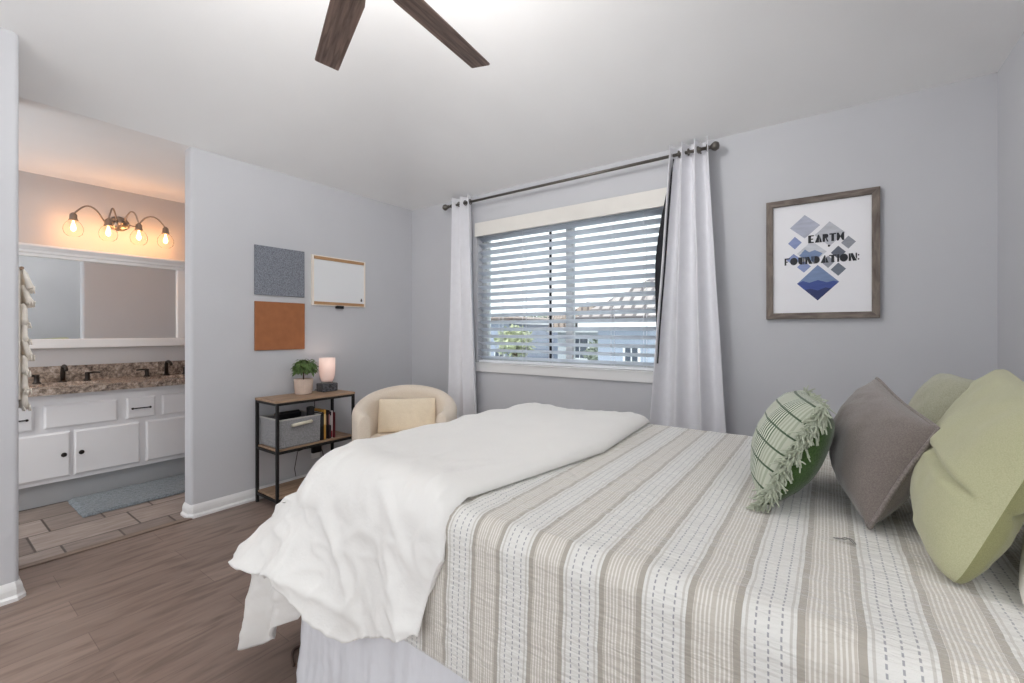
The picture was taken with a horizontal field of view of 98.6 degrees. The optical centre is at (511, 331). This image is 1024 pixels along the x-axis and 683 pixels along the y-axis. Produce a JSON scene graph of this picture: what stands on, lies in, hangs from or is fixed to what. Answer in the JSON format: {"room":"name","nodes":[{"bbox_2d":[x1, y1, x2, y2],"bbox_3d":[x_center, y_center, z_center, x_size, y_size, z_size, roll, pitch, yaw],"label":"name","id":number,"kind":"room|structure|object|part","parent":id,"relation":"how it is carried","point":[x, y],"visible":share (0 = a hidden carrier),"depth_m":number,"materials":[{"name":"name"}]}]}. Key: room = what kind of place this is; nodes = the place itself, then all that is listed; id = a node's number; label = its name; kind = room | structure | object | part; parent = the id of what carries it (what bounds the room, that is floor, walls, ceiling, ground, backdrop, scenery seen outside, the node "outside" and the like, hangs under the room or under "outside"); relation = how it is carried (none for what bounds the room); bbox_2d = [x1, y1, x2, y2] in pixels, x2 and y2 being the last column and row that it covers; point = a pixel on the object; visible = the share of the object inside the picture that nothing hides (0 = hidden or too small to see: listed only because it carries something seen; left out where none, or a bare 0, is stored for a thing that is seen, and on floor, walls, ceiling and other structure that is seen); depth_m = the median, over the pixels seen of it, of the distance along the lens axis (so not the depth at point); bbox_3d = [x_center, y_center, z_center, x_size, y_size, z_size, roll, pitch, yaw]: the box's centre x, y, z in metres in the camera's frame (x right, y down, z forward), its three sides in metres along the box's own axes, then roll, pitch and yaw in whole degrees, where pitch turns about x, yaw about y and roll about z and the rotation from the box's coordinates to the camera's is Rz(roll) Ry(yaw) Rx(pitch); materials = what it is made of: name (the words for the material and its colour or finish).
{"room":"bedroom","nodes":[
{"label":"bedroom","id":0,"kind":"room"},
{"bbox_2d":[0,27,18,585],"bbox_3d":[-2.911,-0.104,1.552,0.500,2.660,1.520,0,0,36],"label":"wall","id":1,"kind":"structure","parent":0,"point":[9,40],"depth_m":2.00,"materials":[{"name":"grey paint"}]},
{"bbox_2d":[0,577,25,606],"bbox_3d":[-2.887,1.183,1.548,0.502,0.085,1.542,0,0,36],"label":"baseboard","id":2,"kind":"structure","parent":1,"relation":"attached to","point":[14,591],"depth_m":2.00,"materials":[{"name":"white paint"}]},
{"bbox_2d":[19,266,35,410],"bbox_3d":[-2.464,0.036,2.219,0.349,0.697,0.068,0,0,36],"label":"tassel hanging","id":3,"kind":"object","parent":1,"relation":"hanging from","point":[26,287],"visible":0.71,"depth_m":2.12},
{"bbox_2d":[19,170,184,366],"bbox_3d":[-3.541,0.006,3.656,0.120,2.440,2.640,0,0,36],"label":"wall","id":4,"kind":"structure","parent":0,"point":[46,203],"depth_m":3.66,"materials":[{"name":"paint"}]},
{"bbox_2d":[19,242,184,348],"bbox_3d":[-3.539,-0.266,3.485,0.078,0.793,1.665,0,0,36],"label":"wall mirror","id":5,"kind":"object","parent":4,"relation":"attached to","point":[83,298],"visible":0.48,"depth_m":3.68,"materials":[{"name":"mirror"}]},
{"bbox_3d":[-3.539,-0.618,3.485,0.078,0.088,1.665,0,0,36],"label":"crown moulding","id":6,"kind":"part","parent":5,"relation":"part of","materials":[{"name":"white paint"}]},
{"bbox_3d":[-3.553,0.095,3.495,0.043,0.073,1.625,0,0,36],"label":"frame","id":7,"kind":"part","parent":5,"relation":"part of","materials":[{"name":"white paint"}]},
{"bbox_3d":[-3.101,-0.258,4.126,0.040,0.632,0.072,0,0,36],"label":"frame","id":8,"kind":"part","parent":5,"relation":"part of","materials":[{"name":"white paint"}]},
{"bbox_2d":[28,360,184,382],"bbox_3d":[-3.477,0.332,3.619,0.022,0.121,2.375,0,0,36],"label":"backsplash","id":9,"kind":"structure","parent":4,"relation":"attached to","point":[114,370],"depth_m":3.69,"materials":[{"name":"stone"}]},
{"bbox_2d":[62,205,173,247],"bbox_3d":[-3.302,-0.889,3.720,0.188,0.290,0.712,0,0,36],"label":"vanity light","id":10,"kind":"object","parent":4,"relation":"attached to","point":[117,223],"visible":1,"depth_m":3.74,"materials":[{"name":"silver metal"}]},
{"bbox_2d":[68,212,77,221],"bbox_3d":[-3.448,-0.903,3.459,0.058,0.066,0.058,0,0,36],"label":"socket","id":11,"kind":"object","parent":10,"relation":"attached to","point":[72,216],"depth_m":3.45,"materials":[{"name":"brown metal"}]},
{"bbox_3d":[-3.448,-0.828,3.459,0.034,0.084,0.034,0,0,36],"label":"bulb","id":12,"kind":"part","parent":10,"relation":"part of","materials":[{"name":"white"}]},
{"bbox_3d":[-3.396,-0.959,3.586,0.027,0.113,0.285,0,0,19],"label":"arm","id":13,"kind":"part","parent":10,"relation":"part of","materials":[{"name":"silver metal"}]},
{"bbox_2d":[104,218,112,226],"bbox_3d":[-3.327,-0.901,3.627,0.058,0.066,0.058,0,0,36],"label":"socket","id":14,"kind":"object","parent":10,"relation":"attached to","point":[108,222],"depth_m":3.61,"materials":[{"name":"brown metal"}]},
{"bbox_3d":[-3.327,-0.826,3.627,0.034,0.084,0.034,0,0,36],"label":"bulb","id":15,"kind":"part","parent":10,"relation":"part of","materials":[{"name":"white"}]},
{"bbox_3d":[-3.333,-0.976,3.681,0.023,0.116,0.120,0,0,-12],"label":"arm","id":16,"kind":"part","parent":10,"relation":"part of","materials":[{"name":"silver metal"}]},
{"bbox_3d":[-3.267,-0.976,3.772,0.128,0.116,0.023,0,0,-11],"label":"arm","id":17,"kind":"part","parent":10,"relation":"part of","materials":[{"name":"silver metal"}]},
{"bbox_2d":[134,223,142,230],"bbox_3d":[-3.211,-0.901,3.788,0.058,0.066,0.058,0,0,36],"label":"socket","id":18,"kind":"object","parent":10,"relation":"attached to","point":[138,227],"depth_m":3.77,"materials":[{"name":"brown metal"}]},
{"bbox_3d":[-3.211,-0.826,3.788,0.034,0.084,0.034,0,0,36],"label":"bulb","id":19,"kind":"part","parent":10,"relation":"part of","materials":[{"name":"white"}]},
{"bbox_3d":[-3.203,-0.959,3.854,0.279,0.113,0.027,0,0,-37],"label":"arm","id":20,"kind":"part","parent":10,"relation":"part of","materials":[{"name":"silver metal"}]},
{"bbox_2d":[161,227,169,234],"bbox_3d":[-3.101,-0.903,3.941,0.058,0.066,0.058,0,0,36],"label":"socket","id":21,"kind":"object","parent":10,"relation":"attached to","point":[165,230],"depth_m":3.93,"materials":[{"name":"brown metal"}]},
{"bbox_3d":[-3.101,-0.828,3.941,0.034,0.084,0.034,0,0,36],"label":"bulb","id":22,"kind":"part","parent":10,"relation":"part of","materials":[{"name":"white"}]},
{"bbox_2d":[0,492,300,682],"bbox_3d":[-1.223,1.276,1.988,5.590,0.100,4.200,0,0,36],"label":"floor","id":23,"kind":"structure","parent":0,"point":[167,604],"depth_m":1.98,"materials":[{"name":"wood"}]},
{"bbox_2d":[19,384,184,510],"bbox_3d":[-3.251,0.834,3.456,0.579,0.784,2.375,0,0,36],"label":"vanity cabinet","id":24,"kind":"object","parent":23,"relation":"on","point":[73,445],"visible":0.59,"depth_m":3.28,"materials":[{"name":"white paint"}]},
{"bbox_3d":[-3.319,0.597,2.934,0.018,0.165,0.178,0,0,36],"label":"drawer","id":25,"kind":"part","parent":24,"relation":"part of","materials":[{"name":"white paint"}]},
{"bbox_3d":[-3.282,0.870,2.985,0.018,0.320,0.413,0,0,36],"label":"door","id":26,"kind":"part","parent":24,"relation":"part of","materials":[{"name":"white paint"}]},
{"bbox_3d":[-3.126,0.597,3.203,0.018,0.165,0.390,0,0,36],"label":"drawer","id":27,"kind":"part","parent":24,"relation":"part of","materials":[{"name":"white paint"}]},
{"bbox_2d":[28,360,184,396],"bbox_3d":[-3.248,0.428,3.454,0.586,0.314,2.375,0,0,36],"label":"countertop","id":28,"kind":"structure","parent":24,"relation":"on","point":[114,376],"depth_m":3.53,"materials":[{"name":"stone"}]},
{"bbox_2d":[32,364,99,383],"bbox_3d":[-3.454,0.322,3.396,0.156,0.139,0.432,0,0,36],"label":"faucet","id":29,"kind":"object","parent":28,"relation":"on","point":[64,368],"visible":0.99,"depth_m":3.41,"materials":[{"name":"brown metal"}]},
{"bbox_3d":[-3.593,0.356,3.292,0.048,0.070,0.100,0,0,36],"label":"handle","id":30,"kind":"part","parent":29,"relation":"part of","materials":[{"name":"brown metal"}]},
{"bbox_3d":[-3.454,0.322,3.396,0.156,0.139,0.051,0,0,36],"label":"spout","id":31,"kind":"part","parent":29,"relation":"part of","materials":[{"name":"brown metal"}]},
{"bbox_3d":[-3.399,0.356,3.561,0.048,0.070,0.100,0,0,36],"label":"handle","id":32,"kind":"part","parent":29,"relation":"part of","materials":[{"name":"brown metal"}]},
{"bbox_2d":[136,360,184,376],"bbox_3d":[-3.068,0.322,3.932,0.156,0.139,0.432,0,0,36],"label":"faucet","id":33,"kind":"object","parent":28,"relation":"on","point":[166,370],"visible":0.81,"depth_m":3.94,"materials":[{"name":"brown metal"}]},
{"bbox_3d":[-3.207,0.356,3.827,0.048,0.070,0.100,0,0,36],"label":"handle","id":34,"kind":"part","parent":33,"relation":"part of","materials":[{"name":"brown metal"}]},
{"bbox_3d":[-3.068,0.322,3.932,0.156,0.139,0.051,0,0,36],"label":"spout","id":35,"kind":"part","parent":33,"relation":"part of","materials":[{"name":"brown metal"}]},
{"bbox_3d":[-3.043,0.870,3.318,0.018,0.320,0.376,0,0,36],"label":"door","id":36,"kind":"part","parent":24,"relation":"part of","materials":[{"name":"white paint"}]},
{"bbox_3d":[-2.929,0.597,3.476,0.018,0.165,0.178,0,0,36],"label":"drawer","id":37,"kind":"part","parent":24,"relation":"part of","materials":[{"name":"white paint"}]},
{"bbox_3d":[-2.777,0.870,3.687,0.018,0.320,0.458,0,0,36],"label":"door","id":38,"kind":"part","parent":24,"relation":"part of","materials":[{"name":"white paint"}]},
{"bbox_3d":[-2.735,0.597,3.745,0.018,0.165,0.394,0,0,36],"label":"drawer","id":39,"kind":"part","parent":24,"relation":"part of","materials":[{"name":"white paint"}]},
{"bbox_2d":[19,518,191,569],"bbox_3d":[-2.336,1.222,2.564,0.050,0.008,0.795,0,0,36],"label":"threshold","id":40,"kind":"object","parent":23,"relation":"on","point":[110,541],"visible":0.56,"depth_m":2.52,"materials":[{"name":"wood"}]},
{"bbox_2d":[67,474,184,517],"bbox_3d":[-2.787,1.214,3.360,0.506,0.021,0.805,0,0,36],"label":"bath mat","id":41,"kind":"object","parent":23,"relation":"on","point":[109,500],"visible":0.8,"depth_m":3.24,"materials":[{"name":"fabric"}]},
{"bbox_2d":[291,645,299,666],"bbox_3d":[-0.732,1.220,1.677,0.212,0.010,0.108,0,0,-13],"label":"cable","id":42,"kind":"object","parent":23,"relation":"on","point":[298,646],"visible":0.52,"depth_m":1.66,"materials":[{"name":"plastic"}]},
{"bbox_2d":[255,390,354,504],"bbox_3d":[-1.547,0.851,3.328,0.310,0.750,0.613,0,0,36],"label":"console table","id":43,"kind":"object","parent":23,"relation":"on","point":[276,493],"visible":0.63,"depth_m":3.16,"materials":[{"name":"black metal"}]},
{"bbox_3d":[-1.835,0.859,3.172,0.019,0.734,0.019,0,0,36],"label":"leg","id":44,"kind":"part","parent":43,"relation":"part of","materials":[{"name":"black metal"}]},
{"bbox_3d":[-1.720,1.162,3.087,0.272,0.018,0.015,0,0,36],"label":"rail","id":45,"kind":"part","parent":43,"relation":"part of","materials":[{"name":"black metal"}]},
{"bbox_3d":[-1.720,0.835,3.087,0.272,0.018,0.015,0,0,36],"label":"rail","id":46,"kind":"part","parent":43,"relation":"part of","materials":[{"name":"black metal"}]},
{"bbox_3d":[-1.720,0.501,3.087,0.272,0.018,0.015,0,0,36],"label":"rail","id":47,"kind":"part","parent":43,"relation":"part of","materials":[{"name":"black metal"}]},
{"bbox_3d":[-1.602,0.859,3.004,0.019,0.734,0.019,0,0,36],"label":"leg","id":48,"kind":"part","parent":43,"relation":"part of","materials":[{"name":"black metal"}]},
{"bbox_2d":[258,477,304,499],"bbox_3d":[-1.547,1.147,3.328,0.286,0.012,0.589,0,0,36],"label":"shelf","id":49,"kind":"object","parent":43,"relation":"attached to","point":[287,488],"depth_m":3.16,"materials":[{"name":"wood"}]},
{"bbox_2d":[260,410,320,448],"bbox_3d":[-1.610,0.712,3.216,0.312,0.203,0.306,0,0,36],"label":"storage bin","id":50,"kind":"object","parent":43,"relation":"on","point":[302,430],"visible":0.91,"depth_m":3.13,"materials":[{"name":"grey fabric"}]},
{"bbox_2d":[274,409,299,418],"bbox_3d":[-1.682,0.697,3.295,0.018,0.205,0.185,0,0,36],"label":"folder","id":51,"kind":"object","parent":50,"relation":"in","point":[297,409],"visible":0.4,"depth_m":3.29,"materials":[{"name":"black plastic"}]},
{"bbox_2d":[279,411,300,419],"bbox_3d":[-1.664,0.702,3.281,0.014,0.195,0.185,0,0,36],"label":"folder","id":52,"kind":"object","parent":50,"relation":"in","point":[290,415],"visible":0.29,"depth_m":3.28,"materials":[{"name":"black plastic"}]},
{"bbox_3d":[-1.492,0.652,3.141,0.033,0.032,0.162,0,0,36],"label":"handle","id":53,"kind":"part","parent":50,"relation":"part of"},
{"bbox_2d":[306,406,313,415],"bbox_3d":[-1.495,0.677,3.264,0.034,0.245,0.045,0,0,36],"label":"folder","id":54,"kind":"object","parent":50,"relation":"in","point":[310,409],"visible":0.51,"depth_m":3.25,"materials":[{"name":"black plastic"}]},
{"bbox_2d":[290,359,318,394],"bbox_3d":[-1.585,0.337,3.377,0.206,0.274,0.215,0,0,36],"label":"potted plant","id":55,"kind":"object","parent":43,"relation":"on","point":[302,386],"visible":1,"depth_m":3.32,"materials":[{"name":"green plant"}]},
{"bbox_3d":[-1.593,0.417,3.363,0.134,0.114,0.134,0,0,36],"label":"pot","id":56,"kind":"part","parent":55,"relation":"part of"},
{"bbox_2d":[258,431,351,451],"bbox_3d":[-1.547,0.820,3.328,0.286,0.012,0.589,0,0,36],"label":"shelf","id":57,"kind":"object","parent":43,"relation":"attached to","point":[339,436],"depth_m":3.20,"materials":[{"name":"wood"}]},
{"bbox_3d":[-1.429,0.835,3.243,0.015,0.018,0.575,0,0,36],"label":"rail","id":58,"kind":"part","parent":43,"relation":"part of","materials":[{"name":"black metal"}]},
{"bbox_3d":[-1.429,0.501,3.243,0.015,0.018,0.575,0,0,36],"label":"rail","id":59,"kind":"part","parent":43,"relation":"part of","materials":[{"name":"black metal"}]},
{"bbox_2d":[314,411,323,439],"bbox_3d":[-1.484,0.711,3.346,0.151,0.205,0.025,0,0,36],"label":"book","id":60,"kind":"object","parent":43,"relation":"on","point":[321,413],"visible":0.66,"depth_m":3.30,"materials":[{"name":"paper"}]},
{"bbox_2d":[314,408,325,438],"bbox_3d":[-1.472,0.702,3.367,0.145,0.222,0.019,0,0,36],"label":"book","id":61,"kind":"object","parent":43,"relation":"on","point":[315,409],"visible":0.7,"depth_m":3.33,"materials":[{"name":"paper"}]},
{"bbox_2d":[316,357,337,391],"bbox_3d":[-1.475,0.342,3.512,0.121,0.264,0.128,0,0,36],"label":"table lamp","id":62,"kind":"object","parent":43,"relation":"on","point":[326,365],"visible":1,"depth_m":3.47,"materials":[{"name":"glass"}]},
{"bbox_3d":[-1.475,0.303,3.512,0.121,0.186,0.121,0,0,36],"label":"lamp shade","id":63,"kind":"part","parent":62,"relation":"part of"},
{"bbox_2d":[325,409,329,438],"bbox_3d":[-1.451,0.706,3.391,0.151,0.214,0.011,0,0,36],"label":"book","id":64,"kind":"object","parent":43,"relation":"on","point":[328,411],"visible":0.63,"depth_m":3.35,"materials":[{"name":"paper"}]},
{"bbox_2d":[326,409,332,437],"bbox_3d":[-1.439,0.710,3.419,0.139,0.206,0.015,0,0,36],"label":"book","id":65,"kind":"object","parent":43,"relation":"on","point":[331,411],"visible":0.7,"depth_m":3.38,"materials":[{"name":"paper"}]},
{"bbox_3d":[-1.491,0.859,3.651,0.019,0.734,0.019,0,0,36],"label":"leg","id":66,"kind":"part","parent":43,"relation":"part of","materials":[{"name":"black metal"}]},
{"bbox_2d":[333,412,334,436],"bbox_3d":[-1.425,0.717,3.427,0.151,0.192,0.013,0,0,36],"label":"book","id":67,"kind":"object","parent":43,"relation":"on","point":[333,412],"visible":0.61,"depth_m":3.38,"materials":[{"name":"paper"}]},
{"bbox_3d":[-1.258,0.859,3.483,0.019,0.734,0.019,0,0,36],"label":"leg","id":68,"kind":"part","parent":43,"relation":"part of","materials":[{"name":"black metal"}]},
{"bbox_2d":[296,617,468,682],"bbox_3d":[0.481,0.843,1.489,2.034,0.766,1.452,0,0,36],"label":"bed","id":69,"kind":"object","parent":23,"relation":"on","point":[321,659],"visible":0.05,"depth_m":1.29,"materials":[{"name":"white fabric"}]},
{"bbox_2d":[228,402,649,649],"bbox_3d":[-0.135,0.780,1.887,1.072,0.785,1.691,0,0,41],"label":"comforter","id":70,"kind":"object","parent":69,"relation":"on","point":[357,552],"visible":0.87,"depth_m":1.33,"materials":[{"name":"white fabric"}]},
{"bbox_2d":[404,424,1023,682],"bbox_3d":[0.613,0.637,1.390,1.731,0.383,1.415,0,0,36],"label":"coverlet","id":71,"kind":"object","parent":69,"relation":"on","point":[642,559],"visible":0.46,"depth_m":0.89,"materials":[{"name":"fabric"}]},
{"bbox_2d":[745,385,836,512],"bbox_3d":[0.771,0.306,1.221,0.206,0.282,0.444,0,0,36],"label":"throw pillow","id":72,"kind":"object","parent":71,"relation":"on","point":[791,442],"visible":1,"depth_m":1.12,"materials":[{"name":"fabric"}]},
{"bbox_2d":[833,537,855,544],"bbox_3d":[0.709,0.443,0.938,0.039,0.006,0.019,0,0,36],"label":"loop","id":73,"kind":"object","parent":71,"relation":"on","point":[833,537],"visible":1,"depth_m":0.94,"materials":[{"name":"fabric"}]},
{"bbox_2d":[829,377,939,529],"bbox_3d":[0.946,0.290,1.155,0.190,0.304,0.448,0,0,24],"label":"throw pillow","id":74,"kind":"object","parent":71,"relation":"on","point":[878,441],"visible":0.89,"depth_m":1.03,"materials":[{"name":"fabric"}]},
{"bbox_2d":[908,373,974,423],"bbox_3d":[1.338,0.288,1.361,0.189,0.302,0.352,0,0,36],"label":"throw pillow","id":75,"kind":"object","parent":71,"relation":"on","point":[936,395],"visible":0.24,"depth_m":1.31,"materials":[{"name":"green fabric"}]},
{"bbox_2d":[910,369,1023,583],"bbox_3d":[0.991,0.269,0.950,0.196,0.352,0.580,0,0,42],"label":"throw pillow","id":76,"kind":"object","parent":71,"relation":"on","point":[967,489],"visible":0.95,"depth_m":0.80,"materials":[{"name":"green fabric"}]},
{"bbox_2d":[1019,529,1023,604],"bbox_3d":[1.072,0.356,0.807,0.564,0.178,0.197,0,0,-42],"label":"bed pillow","id":77,"kind":"object","parent":71,"relation":"on","point":[1021,567],"visible":1,"depth_m":0.74,"materials":[{"name":"fabric"}]},
{"bbox_2d":[352,385,456,440],"bbox_3d":[-0.817,0.837,3.385,0.791,0.777,0.791,0,0,36],"label":"tub chair","id":78,"kind":"object","parent":23,"relation":"on","point":[365,412],"visible":0.35,"depth_m":3.48,"materials":[{"name":"beige fabric"}]},
{"bbox_2d":[370,432,395,437],"bbox_3d":[-0.812,0.863,3.352,0.556,0.123,0.633,0,0,-9],"label":"seat cushion","id":79,"kind":"object","parent":78,"relation":"on","point":[372,434],"depth_m":3.46,"materials":[{"name":"beige fabric"}]},
{"bbox_2d":[377,398,434,432],"bbox_3d":[-0.840,0.667,3.526,0.450,0.253,0.097,0,0,-9],"label":"lumbar cushion","id":80,"kind":"object","parent":78,"relation":"on","point":[394,415],"visible":0.91,"depth_m":3.50,"materials":[{"name":"fabric"}]},
{"bbox_2d":[185,147,411,504],"bbox_3d":[-1.606,0.006,3.690,0.120,2.440,1.885,0,0,36],"label":"wall","id":81,"kind":"structure","parent":0,"point":[232,206],"depth_m":3.25,"materials":[{"name":"grey paint"}]},
{"bbox_2d":[180,474,306,518],"bbox_3d":[-1.613,1.183,3.681,0.164,0.085,1.907,0,0,36],"label":"baseboard","id":82,"kind":"structure","parent":81,"relation":"attached to","point":[194,511],"depth_m":3.03,"materials":[{"name":"white paint"}]},
{"bbox_2d":[254,244,303,297],"bbox_3d":[-1.764,-0.453,3.353,0.014,0.364,0.374,0,0,36],"label":"pinboard","id":83,"kind":"object","parent":81,"relation":"attached to","point":[277,271],"visible":1,"depth_m":3.33,"materials":[{"name":"grey fabric"}]},
{"bbox_2d":[254,301,304,350],"bbox_3d":[-1.763,-0.042,3.354,0.014,0.362,0.375,0,0,36],"label":"pinboard","id":84,"kind":"object","parent":81,"relation":"attached to","point":[277,325],"visible":1,"depth_m":3.33,"materials":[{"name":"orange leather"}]},
{"bbox_2d":[294,446,323,475],"bbox_3d":[-1.618,1.068,3.529,0.031,0.296,0.266,0,0,36],"label":"charger","id":85,"kind":"object","parent":81,"relation":"attached to","point":[318,448],"visible":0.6,"depth_m":3.55,"materials":[{"name":"black plastic"}]},
{"bbox_2d":[311,452,319,458],"bbox_3d":[-1.600,0.974,3.587,0.009,0.115,0.075,0,0,36],"label":"wall outlet","id":86,"kind":"object","parent":81,"relation":"attached to","point":[313,455],"visible":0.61,"depth_m":3.58,"materials":[{"name":"white plastic"}]},
{"bbox_2d":[311,254,364,308],"bbox_3d":[-1.467,-0.410,3.754,0.029,0.431,0.506,0,0,36],"label":"whiteboard","id":87,"kind":"object","parent":81,"relation":"attached to","point":[339,283],"visible":1,"depth_m":3.74,"materials":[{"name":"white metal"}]},
{"bbox_3d":[-1.614,-0.420,3.560,0.017,0.410,0.020,0,0,36],"label":"frame","id":88,"kind":"part","parent":87,"relation":"part of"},
{"bbox_3d":[-1.470,-0.621,3.760,0.017,0.008,0.472,0,0,36],"label":"frame","id":89,"kind":"part","parent":87,"relation":"part of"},
{"bbox_3d":[-1.470,-0.219,3.760,0.017,0.008,0.472,0,0,36],"label":"frame","id":90,"kind":"part","parent":87,"relation":"part of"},
{"bbox_3d":[-1.328,-0.420,3.957,0.017,0.410,0.014,0,0,36],"label":"frame","id":91,"kind":"part","parent":87,"relation":"part of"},
{"bbox_2d":[0,0,1023,210],"bbox_3d":[-1.257,-1.590,2.012,5.747,0.752,4.274,0,0,36],"label":"ceiling","id":92,"kind":"structure","parent":0,"point":[567,86],"depth_m":2.50,"materials":[{"name":"paint"}]},
{"bbox_2d":[315,0,489,70],"bbox_3d":[-0.458,-1.591,1.485,1.301,0.835,1.259,0,0,36],"label":"ceiling fan","id":93,"kind":"object","parent":92,"relation":"hanging from","point":[342,18],"visible":1,"depth_m":1.78,"materials":[{"name":"brown wood"}]},
{"bbox_3d":[-0.714,-1.224,1.802,0.113,0.025,0.520,0,0,-32],"label":"blade","id":94,"kind":"part","parent":93,"relation":"part of","materials":[{"name":"brown wood"}]},
{"bbox_3d":[-0.276,-1.224,1.806,0.113,0.025,0.520,0,0,31],"label":"blade","id":95,"kind":"part","parent":93,"relation":"part of","materials":[{"name":"brown wood"}]},
{"bbox_2d":[412,72,997,436],"bbox_3d":[0.725,0.006,3.265,4.160,2.440,0.150,0,0,36],"label":"wall","id":96,"kind":"structure","parent":0,"point":[931,153],"depth_m":2.44,"materials":[{"name":"grey paint"}]},
{"bbox_2d":[475,362,652,382],"bbox_3d":[0.379,0.310,3.453,1.660,0.079,0.110,0,0,36],"label":"window sill","id":97,"kind":"structure","parent":96,"relation":"attached to","point":[643,376],"depth_m":3.35,"materials":[{"name":"white paint"}]},
{"bbox_2d":[483,206,663,367],"bbox_3d":[0.421,-0.309,3.528,1.640,1.170,0.060,0,0,36],"label":"window","id":98,"kind":"structure","parent":96,"relation":"in","point":[568,356],"depth_m":3.51,"materials":[{"name":"white plastic"}]},
{"bbox_2d":[475,187,666,370],"bbox_3d":[0.377,-0.344,3.443,1.672,1.226,0.102,0,0,36],"label":"window blind","id":99,"kind":"object","parent":98,"relation":"attached to","point":[655,198],"visible":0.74,"depth_m":3.38,"materials":[{"name":"plastic"}]},
{"bbox_3d":[0.110,-0.289,3.659,0.015,1.090,0.063,0,0,36],"label":"ladder cord","id":100,"kind":"part","parent":99,"relation":"part of","materials":[{"name":"fabric"}]},
{"bbox_3d":[0.317,-0.289,3.510,0.015,1.090,0.063,0,0,36],"label":"ladder cord","id":101,"kind":"part","parent":99,"relation":"part of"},
{"bbox_3d":[0.377,0.260,3.467,1.628,0.018,0.052,0,0,36],"label":"rail","id":102,"kind":"part","parent":99,"relation":"part of","materials":[{"name":"plastic"}]},
{"bbox_3d":[0.739,-0.289,3.206,0.015,1.090,0.063,0,0,36],"label":"ladder cord","id":103,"kind":"part","parent":99,"relation":"part of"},
{"bbox_3d":[0.934,-0.289,3.066,0.015,1.090,0.063,0,0,36],"label":"ladder cord","id":104,"kind":"part","parent":99,"relation":"part of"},
{"bbox_2d":[442,141,719,210],"bbox_3d":[0.334,-1.131,3.381,2.330,0.062,0.116,0,0,36],"label":"curtain rod","id":105,"kind":"object","parent":96,"relation":"attached to","point":[714,146],"visible":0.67,"depth_m":3.15,"materials":[{"name":"grey metal"}]},
{"bbox_2d":[448,194,476,417],"bbox_3d":[-0.417,0.008,3.872,0.351,2.396,0.108,0,0,36],"label":"curtain","id":106,"kind":"object","parent":105,"relation":"hanging from","point":[462,370],"visible":0.72,"depth_m":3.88,"materials":[{"name":"white fabric"}]},
{"bbox_2d":[649,136,725,432],"bbox_3d":[1.103,0.008,2.773,0.545,2.396,0.141,0,0,36],"label":"curtain","id":107,"kind":"object","parent":105,"relation":"hanging from","point":[687,387],"visible":0.8,"depth_m":2.79,"materials":[{"name":"white fabric"}]},
{"bbox_2d":[766,186,879,318],"bbox_3d":[1.709,-0.413,2.444,0.515,0.683,0.030,0,0,36],"label":"framed poster","id":108,"kind":"object","parent":96,"relation":"attached to","point":[823,251],"visible":1,"depth_m":2.43,"materials":[{"name":"paper"}]},
{"bbox_3d":[1.514,-0.413,2.584,0.034,0.681,0.030,0,0,36],"label":"frame","id":109,"kind":"part","parent":108,"relation":"part of","materials":[{"name":"brown wood"}]},
{"bbox_3d":[1.709,-0.738,2.444,0.513,0.034,0.030,0,0,36],"label":"frame","id":110,"kind":"part","parent":108,"relation":"part of","materials":[{"name":"brown wood"}]},
{"bbox_3d":[1.709,-0.089,2.444,0.514,0.034,0.030,0,0,36],"label":"frame","id":111,"kind":"part","parent":108,"relation":"part of","materials":[{"name":"brown wood"}]},
{"bbox_3d":[1.904,-0.413,2.304,0.034,0.681,0.030,0,0,36],"label":"frame","id":112,"kind":"part","parent":108,"relation":"part of","materials":[{"name":"brown wood"}]},
{"bbox_2d":[998,32,1023,381],"bbox_3d":[1.094,0.006,0.320,0.120,2.440,4.200,0,0,36],"label":"wall","id":113,"kind":"structure","parent":0,"point":[1011,73],"depth_m":1.91,"materials":[{"name":"grey paint"}]},
{"label":"outside","id":114,"kind":"structure","parent":0,"visible":0},
{"bbox_3d":[26.009,4.526,41.959,120.000,0.200,87.500,0,0,36],"label":"ground","id":115,"kind":"structure","parent":114,"visible":0},
{"bbox_2d":[494,324,536,356],"bbox_3d":[0.152,2.034,19.875,2.016,4.801,2.064,0,0,36],"label":"tree","id":116,"kind":"object","parent":115,"relation":"on","point":[515,347],"visible":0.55,"depth_m":19.49,"materials":[{"name":"green plant"}]},
{"bbox_2d":[491,316,557,358],"bbox_3d":[0.563,1.801,24.234,3.029,5.249,6.429,0,0,36],"label":"house","id":117,"kind":"structure","parent":115,"relation":"on","point":[538,340],"depth_m":22.77,"materials":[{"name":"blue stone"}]},
{"bbox_2d":[541,315,565,318],"bbox_3d":[4.827,1.343,43.342,13.000,6.165,11.069,0,0,36],"label":"house","id":118,"kind":"structure","parent":115,"relation":"on","point":[555,316],"depth_m":42.31,"materials":[{"name":"grey paint"}]},
{"bbox_2d":[546,306,597,359],"bbox_3d":[6.146,1.546,23.604,4.400,5.761,9.540,0,0,36],"label":"house","id":119,"kind":"structure","parent":115,"relation":"on","point":[560,348],"depth_m":20.44,"materials":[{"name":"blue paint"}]},
{"bbox_3d":[3.146,0.776,20.463,0.800,0.900,0.015,0,0,36],"label":"pane","id":120,"kind":"part","parent":119,"relation":"part of","materials":[{"name":"clear glass"}]},
{"bbox_2d":[582,339,597,359],"bbox_3d":[3.521,2.282,16.204,1.946,4.308,1.906,0,0,36],"label":"tree","id":121,"kind":"object","parent":115,"relation":"on","point":[592,349],"visible":0.08,"depth_m":16.11,"materials":[{"name":"green plant"}]},
{"bbox_2d":[575,278,655,362],"bbox_3d":[8.135,0.380,13.056,9.150,8.091,9.340,0,0,36],"label":"house","id":122,"kind":"structure","parent":115,"relation":"on","point":[649,306],"depth_m":11.54,"materials":[{"name":"blue paint"}]},
{"bbox_3d":[3.115,0.601,11.491,0.330,0.350,0.015,0,0,36],"label":"pane","id":123,"kind":"part","parent":122,"relation":"part of","materials":[{"name":"clear glass"}]}
]}

